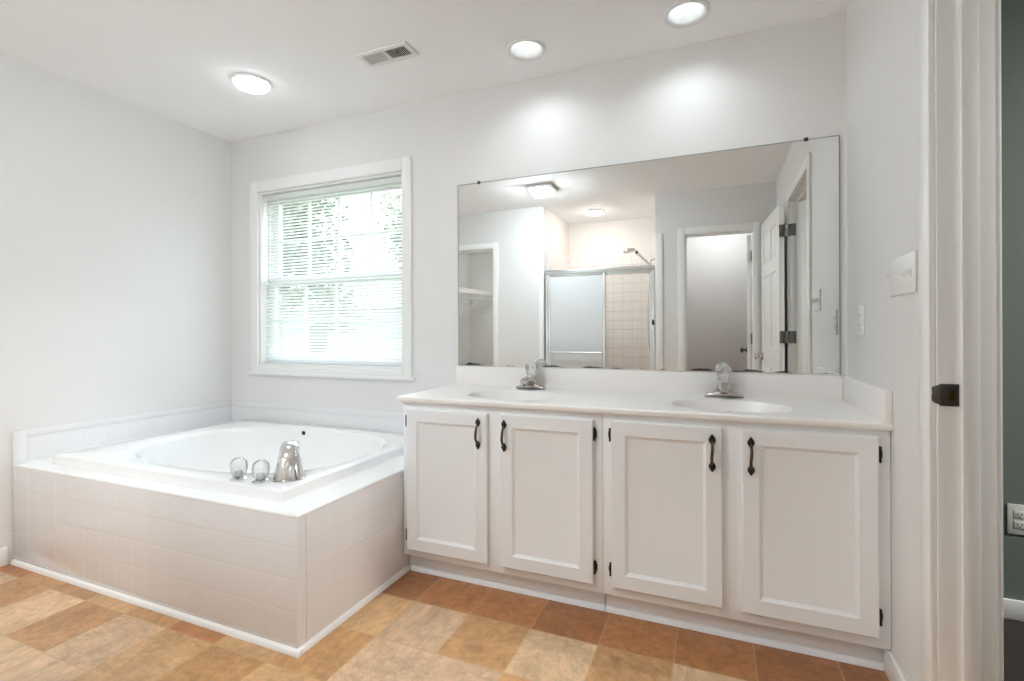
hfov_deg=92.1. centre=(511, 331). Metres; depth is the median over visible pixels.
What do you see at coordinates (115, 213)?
wall
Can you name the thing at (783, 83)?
wall
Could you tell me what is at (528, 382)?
vanity faucet
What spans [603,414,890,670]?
vanity cabinet
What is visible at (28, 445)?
trim
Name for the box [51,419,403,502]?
bathtub
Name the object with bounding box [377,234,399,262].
tree
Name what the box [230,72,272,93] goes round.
recessed light
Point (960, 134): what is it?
door frame
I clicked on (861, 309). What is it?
wall outlet
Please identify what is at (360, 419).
trim
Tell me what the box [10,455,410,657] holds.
tub surround
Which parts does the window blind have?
ladder cord, ladder cord, rail, ladder cord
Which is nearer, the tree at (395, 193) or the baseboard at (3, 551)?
the baseboard at (3, 551)
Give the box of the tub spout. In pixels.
[271,440,305,482]
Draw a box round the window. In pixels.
[247,156,415,380]
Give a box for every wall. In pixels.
[0,53,231,563]
[231,0,1023,600]
[846,0,920,680]
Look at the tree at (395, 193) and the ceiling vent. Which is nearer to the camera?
the ceiling vent
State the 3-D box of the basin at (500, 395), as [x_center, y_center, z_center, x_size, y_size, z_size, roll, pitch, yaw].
[0.005,0.361,2.298,0.436,0.133,0.330,0,0,22]
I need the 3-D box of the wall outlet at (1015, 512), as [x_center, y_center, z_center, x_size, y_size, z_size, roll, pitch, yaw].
[1.912,0.708,1.860,0.070,0.114,0.009,0,0,22]
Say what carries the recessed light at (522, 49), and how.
in the ceiling
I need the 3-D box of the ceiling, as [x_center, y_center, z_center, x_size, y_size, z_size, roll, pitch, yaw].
[-0.068,-1.427,0.211,7.200,0.180,4.840,0,0,22]
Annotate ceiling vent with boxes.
[355,41,418,67]
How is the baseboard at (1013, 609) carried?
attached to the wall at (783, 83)
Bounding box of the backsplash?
[456,366,842,399]
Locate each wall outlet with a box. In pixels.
[858,305,864,335]
[1007,503,1023,534]
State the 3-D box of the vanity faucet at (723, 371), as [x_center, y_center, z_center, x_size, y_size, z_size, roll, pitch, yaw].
[0.920,0.215,2.142,0.158,0.145,0.149,0,0,22]
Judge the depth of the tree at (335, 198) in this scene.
12.71 m
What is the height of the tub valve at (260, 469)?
0.089 m
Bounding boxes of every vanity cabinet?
[403,402,605,611]
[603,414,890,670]
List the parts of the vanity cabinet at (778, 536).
door, handle, shoe moulding, handle, door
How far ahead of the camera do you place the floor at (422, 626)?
1.73 m
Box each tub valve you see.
[229,457,247,480]
[251,459,269,483]
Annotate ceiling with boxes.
[0,0,850,141]
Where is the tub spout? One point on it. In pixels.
(289, 468)
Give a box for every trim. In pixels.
[12,400,231,463]
[232,400,402,432]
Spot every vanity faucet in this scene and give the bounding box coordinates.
[516,360,545,389]
[705,364,743,397]
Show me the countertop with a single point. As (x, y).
(805, 400)
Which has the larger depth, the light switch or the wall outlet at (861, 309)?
the wall outlet at (861, 309)
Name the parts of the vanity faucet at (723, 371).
spout, knob, plate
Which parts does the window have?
sash, sash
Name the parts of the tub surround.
panel, moulding, panel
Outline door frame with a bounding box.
[918,0,1003,680]
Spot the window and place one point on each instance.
(258, 232)
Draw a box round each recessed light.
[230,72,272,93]
[507,38,545,61]
[663,0,709,27]
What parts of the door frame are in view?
strike plate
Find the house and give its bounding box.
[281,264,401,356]
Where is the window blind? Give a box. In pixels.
[264,176,401,365]
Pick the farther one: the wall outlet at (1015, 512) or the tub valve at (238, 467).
the tub valve at (238, 467)
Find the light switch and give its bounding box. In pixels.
[886,251,916,296]
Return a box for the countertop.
[397,366,892,430]
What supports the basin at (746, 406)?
in the countertop
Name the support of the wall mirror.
attached to the wall at (783, 83)
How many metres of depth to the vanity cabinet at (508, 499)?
2.05 m
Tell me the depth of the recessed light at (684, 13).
2.13 m
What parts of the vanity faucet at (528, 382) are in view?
spout, knob, plate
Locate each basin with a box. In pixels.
[468,391,558,399]
[672,400,792,412]
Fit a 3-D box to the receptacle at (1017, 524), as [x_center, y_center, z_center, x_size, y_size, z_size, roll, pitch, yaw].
[1.911,0.728,1.858,0.032,0.028,0.003,0,0,22]
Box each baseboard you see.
[0,547,6,566]
[883,649,906,680]
[1003,598,1023,621]
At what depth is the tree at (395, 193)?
12.79 m
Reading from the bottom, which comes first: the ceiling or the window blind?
the window blind
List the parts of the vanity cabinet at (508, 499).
door, handle, handle, shoe moulding, door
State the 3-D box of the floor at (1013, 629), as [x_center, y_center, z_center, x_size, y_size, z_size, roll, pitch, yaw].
[2.089,1.141,-0.305,2.838,0.106,4.120,0,0,22]
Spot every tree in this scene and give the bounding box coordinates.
[280,198,361,354]
[377,193,401,268]
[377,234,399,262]
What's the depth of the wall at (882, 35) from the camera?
1.55 m
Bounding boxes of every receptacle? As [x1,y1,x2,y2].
[1014,511,1023,518]
[1014,521,1023,528]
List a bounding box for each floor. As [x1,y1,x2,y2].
[0,563,888,680]
[1003,618,1023,680]
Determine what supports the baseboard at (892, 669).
attached to the wall at (882, 35)
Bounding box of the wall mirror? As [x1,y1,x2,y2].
[458,135,840,375]

